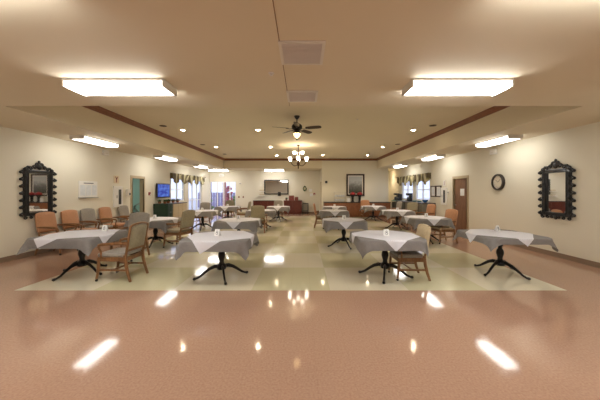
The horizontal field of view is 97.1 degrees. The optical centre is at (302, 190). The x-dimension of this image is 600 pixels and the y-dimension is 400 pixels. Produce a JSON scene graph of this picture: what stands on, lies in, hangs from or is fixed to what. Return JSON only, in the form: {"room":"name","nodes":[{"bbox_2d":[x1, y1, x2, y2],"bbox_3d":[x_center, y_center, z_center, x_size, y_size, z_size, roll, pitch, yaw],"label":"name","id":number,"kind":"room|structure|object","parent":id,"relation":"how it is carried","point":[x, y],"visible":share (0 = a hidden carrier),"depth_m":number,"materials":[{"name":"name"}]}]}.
{"room":"care facility","nodes":[
{"label":"care facility","id":0,"kind":"room"},
{"bbox_2d":[0,126,208,257],"bbox_3d":[-6.525,0.077,6.600,0.150,2.915,23.200,0,0,0],"label":"wall","id":1,"kind":"structure","parent":0,"point":[73,162],"depth_m":7.29,"materials":[{"name":"beige paint"}]},
{"bbox_2d":[0,249,57,262],"bbox_3d":[-6.442,1.480,6.600,0.015,0.110,23.200,0,0,0],"label":"baseboard","id":2,"kind":"structure","parent":1,"relation":"attached to","point":[30,253],"depth_m":6.08,"materials":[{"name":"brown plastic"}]},
{"bbox_2d":[19,161,56,219],"bbox_3d":[-6.418,-0.033,6.450,0.065,1.415,0.912,0,0,0],"label":"wall mirror","id":3,"kind":"object","parent":1,"relation":"attached to","point":[37,185],"visible":0.94,"depth_m":6.39,"materials":[{"name":"black metal"}]},
{"bbox_2d":[29,173,48,211],"bbox_3d":[-6.431,0.045,6.450,0.006,0.920,0.510,0,0,0],"label":"mirror glass","id":4,"kind":"object","parent":3,"relation":"attached to","point":[38,182],"depth_m":6.44,"materials":[{"name":"silver metal"}]},
{"bbox_2d":[78,181,98,197],"bbox_3d":[-6.425,-0.043,7.950,0.050,0.505,0.700,0,0,0],"label":"notice board","id":5,"kind":"object","parent":1,"relation":"attached to","point":[86,189],"visible":1,"depth_m":7.90,"materials":[{"name":"white"}]},
{"bbox_2d":[113,186,122,206],"bbox_3d":[-6.415,0.195,9.200,0.070,0.720,0.440,0,0,0],"label":"fire extinguisher cabinet","id":6,"kind":"object","parent":1,"relation":"attached to","point":[117,190],"visible":0.92,"depth_m":9.14,"materials":[{"name":"white"}]},
{"bbox_2d":[131,175,144,212],"bbox_3d":[-6.510,0.475,10.350,0.160,2.120,0.880,0,0,0],"label":"door","id":7,"kind":"structure","parent":1,"relation":"in","point":[142,178],"depth_m":10.69,"materials":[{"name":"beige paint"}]},
{"bbox_2d":[156,183,169,197],"bbox_3d":[-6.348,-0.015,11.952,0.164,0.640,0.920,0,0,6],"label":"television","id":8,"kind":"object","parent":1,"relation":"attached to","point":[162,190],"visible":1,"depth_m":11.84,"materials":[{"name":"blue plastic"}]},
{"bbox_2d":[171,182,183,201],"bbox_3d":[-6.530,-0.090,13.700,0.080,1.250,1.500,0,0,0],"label":"window","id":9,"kind":"structure","parent":1,"relation":"in","point":[176,189],"depth_m":13.93,"materials":[{"name":"white"}]},
{"bbox_2d":[170,173,205,184],"bbox_3d":[-6.371,-0.598,15.000,0.158,0.603,4.327,0,0,0],"label":"valance","id":10,"kind":"object","parent":1,"relation":"attached to","point":[175,176],"visible":1,"depth_m":14.40,"materials":[{"name":"fabric"}]},
{"bbox_2d":[189,182,200,209],"bbox_3d":[-6.530,0.385,15.925,0.080,2.200,1.950,0,0,0],"label":"window","id":11,"kind":"structure","parent":1,"relation":"in","point":[196,199],"depth_m":15.59,"materials":[{"name":"white"}]},
{"bbox_2d":[133,179,139,211],"bbox_3d":[-8.050,0.185,10.850,2.900,2.700,3.700,0,0,0],"label":"wall","id":12,"kind":"structure","parent":0,"point":[136,182],"depth_m":12.60,"materials":[{"name":"teal paint"}]},
{"bbox_2d":[209,171,388,211],"bbox_3d":[-0.275,0.077,18.275,12.650,2.915,0.150,0,0,0],"label":"wall","id":13,"kind":"structure","parent":0,"point":[252,182],"depth_m":18.20,"materials":[{"name":"beige paint"}]},
{"bbox_2d":[210,181,235,212],"bbox_3d":[-5.515,0.425,18.270,1.830,2.180,0.080,0,0,0],"label":"door","id":14,"kind":"structure","parent":13,"relation":"in","point":[210,181],"depth_m":18.24,"materials":[{"name":"white"}]},
{"bbox_2d":[264,180,287,193],"bbox_3d":[-1.830,-0.265,18.175,1.660,1.000,0.050,0,0,0],"label":"wall mirror","id":15,"kind":"object","parent":13,"relation":"attached to","point":[270,186],"visible":1,"depth_m":18.18,"materials":[{"name":"mirror"}]},
{"bbox_2d":[0,213,599,399],"bbox_3d":[-0.275,1.585,6.600,12.650,0.100,23.500,0,0,0],"label":"floor","id":16,"kind":"structure","parent":0,"point":[303,322],"depth_m":3.07,"materials":[{"name":"tile"}]},
{"bbox_2d":[34,212,78,254],"bbox_3d":[-6.106,1.029,6.570,0.676,1.027,0.580,0,0,0],"label":"armchair","id":17,"kind":"object","parent":16,"relation":"on","point":[44,221],"visible":0.59,"depth_m":6.48,"materials":[{"name":"orange fabric"}]},
{"bbox_2d":[60,210,97,231],"bbox_3d":[-6.106,1.029,7.250,0.676,1.027,0.580,0,0,0],"label":"armchair","id":18,"kind":"object","parent":16,"relation":"on","point":[67,216],"visible":0.38,"depth_m":7.19,"materials":[{"name":"orange fabric"}]},
{"bbox_2d":[52,250,106,281],"bbox_3d":[-4.100,1.164,4.920,1.080,0.734,1.080,0,0,0],"label":"dining table","id":19,"kind":"object","parent":16,"relation":"on","point":[82,262],"visible":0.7,"depth_m":4.86,"materials":[{"name":"black metal"}]},
{"bbox_2d":[16,230,127,255],"bbox_3d":[-4.098,0.933,4.916,1.191,0.278,1.186,0,0,0],"label":"tablecloth","id":20,"kind":"object","parent":19,"relation":"on","point":[86,245],"visible":0.69,"depth_m":4.37,"materials":[{"name":"grey fabric"}]},
{"bbox_2d":[34,229,120,247],"bbox_3d":[-4.100,0.863,4.920,1.072,0.148,1.072,0,0,-25],"label":"tablecloth","id":21,"kind":"object","parent":20,"relation":"on","point":[104,236],"visible":0.98,"depth_m":4.71,"materials":[{"name":"white fabric"}]},
{"bbox_2d":[80,208,112,228],"bbox_3d":[-6.106,1.029,7.860,0.676,1.027,0.580,0,0,0],"label":"armchair","id":22,"kind":"object","parent":16,"relation":"on","point":[87,214],"visible":0.47,"depth_m":7.81,"materials":[{"name":"grey fabric"}]},
{"bbox_2d":[98,207,127,229],"bbox_3d":[-6.106,1.029,8.550,0.676,1.027,0.580,0,0,0],"label":"armchair","id":23,"kind":"object","parent":16,"relation":"on","point":[104,212],"visible":0.47,"depth_m":8.46,"materials":[{"name":"orange fabric"}]},
{"bbox_2d":[95,221,148,281],"bbox_3d":[-3.195,1.043,4.719,0.637,0.997,0.563,0,0,2],"label":"armchair","id":24,"kind":"object","parent":16,"relation":"on","point":[137,235],"visible":1,"depth_m":4.55,"materials":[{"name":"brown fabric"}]},
{"bbox_2d":[118,205,129,221],"bbox_3d":[-6.106,1.029,9.420,0.676,1.027,0.580,0,0,0],"label":"armchair","id":25,"kind":"object","parent":16,"relation":"on","point":[123,210],"visible":0.28,"depth_m":9.31,"materials":[{"name":"grey fabric"}]},
{"bbox_2d":[110,212,149,261],"bbox_3d":[-3.947,1.029,6.086,0.580,1.027,0.676,0,0,4],"label":"armchair","id":26,"kind":"object","parent":16,"relation":"on","point":[136,217],"visible":0.37,"depth_m":6.31,"materials":[{"name":"grey fabric"}]},
{"bbox_2d":[148,228,173,247],"bbox_3d":[-4.200,1.164,7.550,1.080,0.734,1.080,0,0,0],"label":"dining table","id":27,"kind":"object","parent":16,"relation":"on","point":[155,231],"visible":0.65,"depth_m":7.51,"materials":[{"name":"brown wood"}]},
{"bbox_2d":[122,217,180,233],"bbox_3d":[-4.203,0.956,7.547,1.202,0.324,1.195,0,0,0],"label":"tablecloth","id":28,"kind":"object","parent":27,"relation":"on","point":[161,224],"visible":0.45,"depth_m":7.01,"materials":[{"name":"grey fabric"}]},
{"bbox_2d":[150,217,178,222],"bbox_3d":[-4.200,0.886,7.550,1.072,0.194,1.072,0,0,45],"label":"tablecloth","id":29,"kind":"object","parent":28,"relation":"on","point":[174,219],"visible":0.55,"depth_m":7.60,"materials":[{"name":"white fabric"}]},
{"bbox_2d":[153,203,172,216],"bbox_3d":[-6.109,1.045,11.620,0.642,0.980,0.490,0,0,0],"label":"base cabinet","id":30,"kind":"object","parent":16,"relation":"on","point":[160,210],"visible":0.61,"depth_m":11.39,"materials":[{"name":"green paint"}]},
{"bbox_2d":[170,202,186,216],"bbox_3d":[-6.109,1.045,12.580,0.642,0.980,1.410,0,0,0],"label":"base cabinet","id":31,"kind":"object","parent":16,"relation":"on","point":[178,207],"visible":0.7,"depth_m":12.46,"materials":[{"name":"beige paint"}]},
{"bbox_2d":[163,210,194,247],"bbox_3d":[-3.385,1.029,7.291,0.676,1.027,0.580,0,0,15],"label":"armchair","id":32,"kind":"object","parent":16,"relation":"on","point":[185,226],"visible":0.89,"depth_m":7.12,"materials":[{"name":"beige fabric"}]},
{"bbox_2d":[194,202,210,224],"bbox_3d":[-4.494,1.029,11.785,0.580,1.027,0.676,0,0,10],"label":"armchair","id":33,"kind":"object","parent":16,"relation":"on","point":[205,205],"visible":0.34,"depth_m":12.00,"materials":[{"name":"grey fabric"}]},
{"bbox_2d":[193,211,212,230],"bbox_3d":[-4.050,1.164,10.700,1.080,0.734,1.080,0,0,0],"label":"dining table","id":34,"kind":"object","parent":16,"relation":"on","point":[202,218],"visible":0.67,"depth_m":10.65,"materials":[{"name":"black metal"}]},
{"bbox_2d":[195,210,221,219],"bbox_3d":[-4.045,0.960,10.696,1.214,0.332,1.194,0,0,0],"label":"tablecloth","id":35,"kind":"object","parent":34,"relation":"on","point":[210,214],"visible":0.52,"depth_m":10.16,"materials":[{"name":"grey fabric"}]},
{"bbox_2d":[193,252,247,284],"bbox_3d":[-1.450,1.164,4.720,1.080,0.734,1.080,0,0,0],"label":"dining table","id":36,"kind":"object","parent":16,"relation":"on","point":[221,255],"visible":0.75,"depth_m":4.66,"materials":[{"name":"black metal"}]},
{"bbox_2d":[175,231,258,260],"bbox_3d":[-1.450,0.947,4.723,1.200,0.306,1.195,0,0,0],"label":"tablecloth","id":37,"kind":"object","parent":36,"relation":"on","point":[240,246],"visible":0.68,"depth_m":4.18,"materials":[{"name":"grey fabric"}]},
{"bbox_2d":[187,231,253,253],"bbox_3d":[-1.450,0.887,4.700,1.072,0.196,1.072,0,0,-33],"label":"tablecloth","id":38,"kind":"object","parent":37,"relation":"on","point":[203,241],"visible":0.91,"depth_m":4.50,"materials":[{"name":"white fabric"}]},
{"bbox_2d":[222,200,234,217],"bbox_3d":[-4.100,1.029,14.586,0.580,1.027,0.676,0,0,0],"label":"armchair","id":39,"kind":"object","parent":16,"relation":"on","point":[230,202],"visible":0.57,"depth_m":14.79,"materials":[{"name":"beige fabric"}]},
{"bbox_2d":[236,201,250,217],"bbox_3d":[-2.914,1.029,13.100,0.676,1.027,0.580,0,0,0],"label":"armchair","id":40,"kind":"object","parent":16,"relation":"on","point":[249,203],"visible":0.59,"depth_m":12.87,"materials":[{"name":"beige fabric"}]},
{"bbox_2d":[251,205,267,232],"bbox_3d":[-1.640,1.029,9.884,0.580,1.027,0.676,0,0,0],"label":"armchair","id":41,"kind":"object","parent":16,"relation":"on","point":[257,211],"visible":0.7,"depth_m":9.59,"materials":[{"name":"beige fabric"}]},
{"bbox_2d":[253,200,274,208],"bbox_3d":[-2.600,1.085,17.909,1.480,0.900,0.542,0,0,0],"label":"sideboard","id":42,"kind":"object","parent":16,"relation":"on","point":[265,203],"visible":0.4,"depth_m":17.66,"materials":[{"name":"brown wood"}]},
{"bbox_2d":[269,211,285,221],"bbox_3d":[-1.260,1.164,13.600,1.080,0.734,1.080,0,0,0],"label":"dining table","id":43,"kind":"object","parent":16,"relation":"on","point":[278,212],"visible":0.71,"depth_m":13.55,"materials":[{"name":"black metal"}]},
{"bbox_2d":[266,207,289,212],"bbox_3d":[-1.260,0.967,13.600,1.198,0.345,1.198,0,0,0],"label":"tablecloth","id":44,"kind":"object","parent":43,"relation":"on","point":[287,209],"visible":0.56,"depth_m":13.04,"materials":[{"name":"grey fabric"}]},
{"bbox_2d":[274,200,282,218],"bbox_3d":[-1.380,1.029,14.536,0.580,1.027,0.676,0,0,0],"label":"armchair","id":45,"kind":"object","parent":16,"relation":"on","point":[280,202],"visible":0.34,"depth_m":14.76,"materials":[{"name":"grey fabric"}]},
{"bbox_2d":[284,200,301,213],"bbox_3d":[-0.680,1.085,17.909,1.230,0.900,0.542,0,0,0],"label":"sideboard","id":46,"kind":"object","parent":16,"relation":"on","point":[295,205],"visible":0.95,"depth_m":17.66,"materials":[{"name":"brown wood"}]},
{"bbox_2d":[313,203,328,227],"bbox_3d":[0.764,1.029,11.201,0.676,1.027,0.580,0,0,2],"label":"armchair","id":47,"kind":"object","parent":16,"relation":"on","point":[318,217],"visible":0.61,"depth_m":10.96,"materials":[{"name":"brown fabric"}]},
{"bbox_2d":[328,229,351,249],"bbox_3d":[1.130,1.164,7.350,1.080,0.734,1.080,0,0,0],"label":"dining table","id":48,"kind":"object","parent":16,"relation":"on","point":[343,238],"visible":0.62,"depth_m":7.29,"materials":[{"name":"black metal"}]},
{"bbox_2d":[322,218,367,232],"bbox_3d":[1.137,0.965,7.348,1.187,0.342,1.205,0,0,0],"label":"tablecloth","id":49,"kind":"object","parent":48,"relation":"on","point":[328,225],"visible":0.74,"depth_m":6.78,"materials":[{"name":"grey fabric"}]},
{"bbox_2d":[322,218,365,228],"bbox_3d":[1.100,0.899,7.350,1.072,0.221,1.072,0,0,45],"label":"tablecloth","id":50,"kind":"object","parent":49,"relation":"on","point":[346,223],"visible":0.94,"depth_m":7.09,"materials":[{"name":"white fabric"}]},
{"bbox_2d":[323,202,390,216],"bbox_3d":[3.200,1.095,15.869,3.930,0.880,0.622,0,0,0],"label":"base cabinet","id":51,"kind":"object","parent":16,"relation":"on","point":[353,208],"depth_m":15.58,"materials":[{"name":"brown wood"}]},
{"bbox_2d":[324,202,390,202],"bbox_3d":[3.200,0.675,15.877,3.930,0.040,0.605,0,0,0],"label":"countertop","id":52,"kind":"structure","parent":51,"relation":"on","point":[324,202],"depth_m":15.57,"materials":[{"name":"black paint"}]},
{"bbox_2d":[360,200,371,217],"bbox_3d":[3.550,1.029,14.886,0.580,1.027,0.676,0,0,0],"label":"armchair","id":53,"kind":"object","parent":16,"relation":"on","point":[363,202],"visible":0.66,"depth_m":15.09,"materials":[{"name":"orange fabric"}]},
{"bbox_2d":[363,206,381,220],"bbox_3d":[3.680,1.164,13.900,1.080,0.734,1.080,0,0,0],"label":"dining table","id":54,"kind":"object","parent":16,"relation":"on","point":[372,216],"visible":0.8,"depth_m":13.88,"materials":[{"name":"black metal"}]},
{"bbox_2d":[359,206,386,212],"bbox_3d":[3.676,0.955,13.897,1.217,0.322,1.206,0,0,0],"label":"tablecloth","id":55,"kind":"object","parent":54,"relation":"on","point":[365,208],"visible":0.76,"depth_m":13.34,"materials":[{"name":"grey fabric"}]},
{"bbox_2d":[358,251,413,283],"bbox_3d":[1.480,1.164,4.780,1.080,0.734,1.080,0,0,0],"label":"dining table","id":56,"kind":"object","parent":16,"relation":"on","point":[384,265],"visible":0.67,"depth_m":4.73,"materials":[{"name":"black metal"}]},
{"bbox_2d":[349,230,428,258],"bbox_3d":[1.480,0.949,4.778,1.188,0.310,1.192,0,0,0],"label":"tablecloth","id":57,"kind":"object","parent":56,"relation":"on","point":[364,245],"visible":0.62,"depth_m":4.22,"materials":[{"name":"grey fabric"}]},
{"bbox_2d":[351,230,420,250],"bbox_3d":[1.500,0.895,4.801,1.071,0.212,1.072,0,0,-43],"label":"tablecloth","id":58,"kind":"object","parent":57,"relation":"on","point":[396,240],"visible":0.93,"depth_m":4.60,"materials":[{"name":"white fabric"}]},
{"bbox_2d":[386,201,401,220],"bbox_3d":[4.536,1.029,13.203,0.676,1.027,0.580,0,0,-5],"label":"armchair","id":59,"kind":"object","parent":16,"relation":"on","point":[399,203],"visible":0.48,"depth_m":13.11,"materials":[{"name":"grey fabric"}]},
{"bbox_2d":[385,211,408,229],"bbox_3d":[3.830,1.164,10.800,1.080,0.734,1.080,0,0,0],"label":"dining table","id":60,"kind":"object","parent":16,"relation":"on","point":[396,218],"visible":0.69,"depth_m":10.78,"materials":[{"name":"black metal"}]},
{"bbox_2d":[379,210,415,219],"bbox_3d":[3.835,0.955,10.803,1.215,0.321,1.220,0,0,0],"label":"tablecloth","id":61,"kind":"object","parent":60,"relation":"on","point":[388,214],"visible":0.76,"depth_m":10.24,"materials":[{"name":"grey fabric"}]},
{"bbox_2d":[382,209,410,215],"bbox_3d":[3.830,0.886,10.800,1.060,0.194,1.060,0,0,45],"label":"tablecloth","id":62,"kind":"object","parent":61,"relation":"on","point":[401,212],"visible":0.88,"depth_m":10.72,"materials":[{"name":"white fabric"}]},
{"bbox_2d":[388,224,430,280],"bbox_3d":[1.903,1.069,4.750,0.622,0.945,0.534,0,0,0],"label":"armchair","id":63,"kind":"object","parent":16,"relation":"on","point":[423,230],"visible":0.67,"depth_m":4.53,"materials":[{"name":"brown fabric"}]},
{"bbox_2d":[401,202,417,225],"bbox_3d":[4.878,1.029,12.123,0.676,1.027,0.580,0,0,-40],"label":"armchair","id":64,"kind":"object","parent":16,"relation":"on","point":[413,206],"visible":0.33,"depth_m":12.23,"materials":[{"name":"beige fabric"}]},
{"bbox_2d":[405,201,435,215],"bbox_3d":[5.559,1.035,12.700,0.642,1.000,1.930,0,0,0],"label":"base cabinet","id":65,"kind":"object","parent":16,"relation":"on","point":[422,206],"visible":0.21,"depth_m":11.77,"materials":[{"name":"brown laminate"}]},
{"bbox_2d":[405,201,435,203],"bbox_3d":[5.567,0.555,12.700,0.625,0.040,1.930,0,0,0],"label":"countertop","id":66,"kind":"structure","parent":65,"relation":"on","point":[405,201],"depth_m":12.33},
{"bbox_2d":[413,204,435,228],"bbox_3d":[4.835,1.029,10.506,0.676,1.027,0.580,0,0,-10],"label":"armchair","id":67,"kind":"object","parent":16,"relation":"on","point":[431,208],"visible":0.3,"depth_m":10.47,"materials":[{"name":"orange fabric"}]},
{"bbox_2d":[429,209,457,243],"bbox_3d":[4.214,1.044,7.956,0.656,0.996,0.563,0,0,-10],"label":"armchair","id":68,"kind":"object","parent":16,"relation":"on","point":[452,214],"visible":0.64,"depth_m":7.78,"materials":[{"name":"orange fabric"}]},
{"bbox_2d":[474,245,530,279],"bbox_3d":[3.680,1.164,4.950,1.080,0.734,1.080,0,0,0],"label":"dining table","id":69,"kind":"object","parent":16,"relation":"on","point":[499,251],"visible":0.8,"depth_m":4.89,"materials":[{"name":"black metal"}]},
{"bbox_2d":[452,229,557,251],"bbox_3d":[3.678,0.917,4.954,1.176,0.246,1.181,0,0,0],"label":"tablecloth","id":70,"kind":"object","parent":69,"relation":"on","point":[491,242],"visible":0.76,"depth_m":4.43,"materials":[{"name":"grey fabric"}]},
{"bbox_2d":[465,229,533,246],"bbox_3d":[3.650,0.870,4.950,0.992,0.163,0.992,0,0,40],"label":"tablecloth","id":71,"kind":"object","parent":70,"relation":"on","point":[526,238],"visible":0.98,"depth_m":4.83,"materials":[{"name":"white fabric"}]},
{"bbox_3d":[-3.850,1.164,13.600,1.080,0.734,1.080,0,0,0],"label":"dining table","id":72,"kind":"object","parent":16,"relation":"on","visible":0},
{"bbox_2d":[214,207,241,212],"bbox_3d":[-3.852,0.963,13.605,1.213,0.337,1.181,0,0,0],"label":"tablecloth","id":73,"kind":"object","parent":72,"relation":"on","point":[234,209],"visible":0.62,"depth_m":13.05,"materials":[{"name":"grey fabric"}]},
{"bbox_3d":[3.720,1.164,8.050,1.080,0.734,1.080,0,0,0],"label":"dining table","id":74,"kind":"object","parent":16,"relation":"on","visible":0},
{"bbox_2d":[399,216,454,229],"bbox_3d":[3.721,0.956,8.047,1.198,0.324,1.206,0,0,0],"label":"tablecloth","id":75,"kind":"object","parent":74,"relation":"on","point":[415,222],"visible":0.75,"depth_m":7.49,"materials":[{"name":"grey fabric"}]},
{"bbox_2d":[404,215,445,224],"bbox_3d":[3.700,0.896,8.050,1.072,0.214,1.072,0,0,45],"label":"tablecloth","id":76,"kind":"object","parent":75,"relation":"on","point":[433,219],"visible":0.92,"depth_m":7.89,"materials":[{"name":"white fabric"}]},
{"bbox_3d":[-1.720,1.164,10.950,1.356,0.734,1.356,0,0,-40],"label":"dining table","id":77,"kind":"object","parent":16,"relation":"on","visible":0},
{"bbox_2d":[245,209,276,219],"bbox_3d":[-1.718,0.966,10.949,1.202,0.345,1.197,0,0,0],"label":"tablecloth","id":78,"kind":"object","parent":77,"relation":"on","point":[271,214],"visible":0.47,"depth_m":10.41,"materials":[{"name":"grey fabric"}]},
{"bbox_3d":[-1.780,1.164,7.350,1.325,0.734,1.325,0,0,-30],"label":"dining table","id":79,"kind":"object","parent":16,"relation":"on","visible":0},
{"bbox_2d":[211,218,262,231],"bbox_3d":[-1.779,0.966,7.351,1.201,0.344,1.197,0,0,0],"label":"tablecloth","id":80,"kind":"object","parent":79,"relation":"on","point":[251,225],"visible":0.7,"depth_m":6.79,"materials":[{"name":"grey fabric"}]},
{"bbox_2d":[216,218,260,228],"bbox_3d":[-1.780,0.886,7.350,1.072,0.194,1.072,0,0,45],"label":"tablecloth","id":81,"kind":"object","parent":80,"relation":"on","point":[232,222],"visible":0.91,"depth_m":7.09,"materials":[{"name":"white fabric"}]},
{"bbox_3d":[1.240,1.164,10.800,1.271,0.734,1.271,0,0,-20],"label":"dining table","id":82,"kind":"object","parent":16,"relation":"on","visible":0},
{"bbox_2d":[318,211,349,218],"bbox_3d":[1.243,0.963,10.798,1.194,0.339,1.197,0,0,0],"label":"tablecloth","id":83,"kind":"object","parent":82,"relation":"on","point":[324,213],"visible":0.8,"depth_m":10.23,"materials":[{"name":"grey fabric"}]},
{"bbox_2d":[319,209,346,215],"bbox_3d":[1.240,0.886,10.800,1.060,0.194,1.060,0,0,45],"label":"tablecloth","id":84,"kind":"object","parent":83,"relation":"on","point":[335,212],"visible":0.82,"depth_m":10.72,"materials":[{"name":"white fabric"}]},
{"bbox_2d":[0,0,599,170],"bbox_3d":[-0.275,-1.730,6.675,12.650,0.700,23.350,0,0,0],"label":"ceiling","id":85,"kind":"structure","parent":0,"point":[219,56],"depth_m":3.04,"materials":[{"name":"beige paint"}]},
{"bbox_2d":[69,135,118,146],"bbox_3d":[-5.580,-1.330,7.150,0.360,0.100,1.240,0,0,0],"label":"ceiling light","id":86,"kind":"object","parent":85,"relation":"attached to","point":[83,138],"visible":1,"depth_m":6.90,"materials":[{"name":"beige"}]},
{"bbox_2d":[62,78,176,96],"bbox_3d":[-2.330,-1.330,3.420,1.240,0.100,0.360,0,0,0],"label":"ceiling light","id":87,"kind":"object","parent":85,"relation":"attached to","point":[83,86],"visible":1,"depth_m":3.27,"materials":[{"name":"beige"}]},
{"bbox_2d":[64,81,172,94],"bbox_3d":[-2.330,-1.315,3.420,1.198,0.070,0.350,0,0,0],"label":"diffuser","id":88,"kind":"object","parent":87,"relation":"attached to","point":[81,87],"depth_m":3.31,"materials":[{"name":"white"}]},
{"bbox_2d":[153,155,177,160],"bbox_3d":[-5.580,-1.330,10.800,0.360,0.100,1.240,0,0,0],"label":"ceiling light","id":89,"kind":"object","parent":85,"relation":"attached to","point":[162,157],"visible":0.98,"depth_m":10.48,"materials":[{"name":"beige"}]},
{"bbox_2d":[158,156,176,160],"bbox_3d":[-5.580,-1.315,10.800,0.350,0.070,1.198,0,0,0],"label":"diffuser","id":90,"kind":"object","parent":89,"relation":"attached to","point":[167,158],"depth_m":10.75,"materials":[{"name":"white"}]},
{"bbox_2d":[272,0,289,105],"bbox_3d":[-0.218,-1.379,-0.350,0.008,0.003,9.300,0,0,0],"label":"trim","id":91,"kind":"structure","parent":85,"relation":"attached to","point":[272,0],"depth_m":2.25,"materials":[{"name":"brown"}]},
{"bbox_2d":[82,106,509,160],"bbox_3d":[-0.150,-1.918,10.250,9.398,0.120,11.898,0,0,0],"label":"trim","id":92,"kind":"structure","parent":85,"relation":"attached to","point":[98,109],"depth_m":9.18,"materials":[{"name":"brown wood"}]},
{"bbox_2d":[288,145,307,168],"bbox_3d":[-0.200,-1.460,11.400,0.860,1.040,0.970,0,0,0],"label":"chandelier","id":93,"kind":"object","parent":85,"relation":"hanging from","point":[294,152],"visible":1,"depth_m":11.32,"materials":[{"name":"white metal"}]},
{"bbox_2d":[279,115,320,139],"bbox_3d":[-0.160,-1.655,6.944,1.271,0.650,1.218,0,0,0],"label":"ceiling fan","id":94,"kind":"object","parent":85,"relation":"hanging from","point":[296,127],"visible":1,"depth_m":6.93,"materials":[{"name":"black metal"}]},
{"bbox_2d":[278,41,325,64],"bbox_3d":[-0.010,-1.373,2.650,0.440,0.014,0.440,0,0,0],"label":"ceiling vent","id":95,"kind":"object","parent":85,"relation":"in","point":[291,52],"visible":1,"depth_m":2.63,"materials":[{"name":"grey"}]},
{"bbox_2d":[286,91,317,101],"bbox_3d":[-0.010,-1.373,3.860,0.440,0.014,0.440,0,0,0],"label":"ceiling vent","id":96,"kind":"object","parent":85,"relation":"in","point":[292,96],"visible":1,"depth_m":3.84,"materials":[{"name":"grey"}]},
{"bbox_2d":[422,154,445,160],"bbox_3d":[5.200,-1.330,10.600,0.360,0.100,1.240,0,0,0],"label":"ceiling light","id":97,"kind":"object","parent":85,"relation":"attached to","point":[436,156],"visible":1,"depth_m":10.30,"materials":[{"name":"beige"}]},
{"bbox_2d":[402,78,513,96],"bbox_3d":[1.960,-1.330,3.420,1.240,0.100,0.360,0,0,0],"label":"ceiling light","id":98,"kind":"object","parent":85,"relation":"attached to","point":[415,86],"visible":1,"depth_m":3.27,"materials":[{"name":"beige"}]},
{"bbox_2d":[475,135,522,146],"bbox_3d":[5.200,-1.330,7.100,0.360,0.100,1.240,0,0,0],"label":"ceiling light","id":99,"kind":"object","parent":85,"relation":"attached to","point":[506,138],"visible":1,"depth_m":6.87,"materials":[{"name":"beige"}]},
{"bbox_2d":[322,161,387,208],"bbox_3d":[3.180,-0.222,16.260,4.040,3.514,0.120,0,0,0],"label":"wall partition","id":100,"kind":"structure","parent":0,"point":[334,173],"depth_m":16.20,"materials":[{"name":"beige paint"}]},
{"bbox_2d":[346,174,364,195],"bbox_3d":[3.200,-0.365,16.175,1.100,1.340,0.050,0,0,0],"label":"framed picture","id":101,"kind":"object","parent":100,"relation":"attached to","point":[355,183],"visible":0.95,"depth_m":16.17,"materials":[{"name":"brown wood"}]},
{"bbox_2d":[349,177,361,193],"bbox_3d":[3.200,-0.365,16.177,0.800,1.040,0.005,0,0,0],"label":"print","id":102,"kind":"object","parent":101,"relation":"attached to","point":[355,183],"depth_m":16.17},
{"bbox_2d":[389,122,599,262],"bbox_3d":[5.975,0.077,6.600,0.150,2.915,23.200,0,0,0],"label":"wall","id":103,"kind":"structure","parent":0,"point":[514,207],"depth_m":6.90,"materials":[{"name":"beige paint"}]},
{"bbox_2d":[402,181,412,198],"bbox_3d":[5.970,-0.115,15.050,0.080,1.200,1.600,0,0,0],"label":"window","id":104,"kind":"structure","parent":103,"relation":"in","point":[408,181],"depth_m":15.56,"materials":[{"name":"white"}]},
{"bbox_2d":[396,172,430,185],"bbox_3d":[5.821,-0.558,14.250,0.158,0.603,4.127,0,0,0],"label":"valance","id":105,"kind":"object","parent":103,"relation":"attached to","point":[425,177],"visible":1,"depth_m":13.73,"materials":[{"name":"fabric"}]},
{"bbox_2d":[416,182,429,200],"bbox_3d":[5.970,-0.115,13.150,0.080,1.200,1.600,0,0,0],"label":"window","id":106,"kind":"structure","parent":103,"relation":"in","point":[417,189],"depth_m":13.17,"materials":[{"name":"white"}]},
{"bbox_2d":[441,187,446,204],"bbox_3d":[5.865,0.215,11.050,0.070,0.720,0.440,0,0,0],"label":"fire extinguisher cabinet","id":107,"kind":"object","parent":103,"relation":"attached to","point":[443,190],"visible":1,"depth_m":10.96,"materials":[{"name":"white"}]},
{"bbox_2d":[452,175,468,229],"bbox_3d":[5.955,0.485,9.935,0.171,2.100,1.010,0,0,0],"label":"door","id":108,"kind":"structure","parent":103,"relation":"in","point":[460,184],"depth_m":9.91,"materials":[{"name":"brown paint"}]},
{"bbox_2d":[491,174,504,190],"bbox_3d":[5.865,-0.265,7.980,0.070,0.500,0.500,0,0,0],"label":"wall clock","id":109,"kind":"object","parent":103,"relation":"attached to","point":[498,180],"visible":1,"depth_m":7.96,"materials":[{"name":"grey"}]},
{"bbox_2d":[512,245,599,267],"bbox_3d":[5.893,1.480,6.600,0.015,0.110,23.200,0,0,0],"label":"baseboard","id":110,"kind":"structure","parent":103,"relation":"attached to","point":[551,253],"depth_m":6.01,"materials":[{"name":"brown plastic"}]},
{"bbox_2d":[538,159,575,220],"bbox_3d":[5.867,-0.043,6.160,0.065,1.415,0.912,0,0,0],"label":"wall mirror","id":111,"kind":"object","parent":103,"relation":"attached to","point":[557,192],"visible":1,"depth_m":6.12,"materials":[{"name":"black metal"}]},
{"bbox_2d":[546,172,564,212],"bbox_3d":[5.881,0.035,6.161,0.006,0.920,0.510,0,0,4],"label":"mirror glass","id":112,"kind":"object","parent":111,"relation":"attached to","point":[555,181],"depth_m":6.17,"materials":[{"name":"silver metal"}]},
{"label":"outside","id":113,"kind":"structure","parent":0,"visible":0},
{"bbox_2d":[171,198,429,211],"bbox_3d":[0.000,1.770,25.000,80.000,0.230,70.000,0,0,0],"label":"ground","id":114,"kind":"structure","parent":113,"point":[194,200],"depth_m":38.14,"materials":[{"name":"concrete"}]},
{"bbox_2d":[198,193,234,207],"bbox_3d":[-7.500,0.905,26.515,6.000,1.500,0.070,0,0,0],"label":"fence","id":115,"kind":"object","parent":114,"relation":"on","point":[214,195],"visible":0.14,"depth_m":26.48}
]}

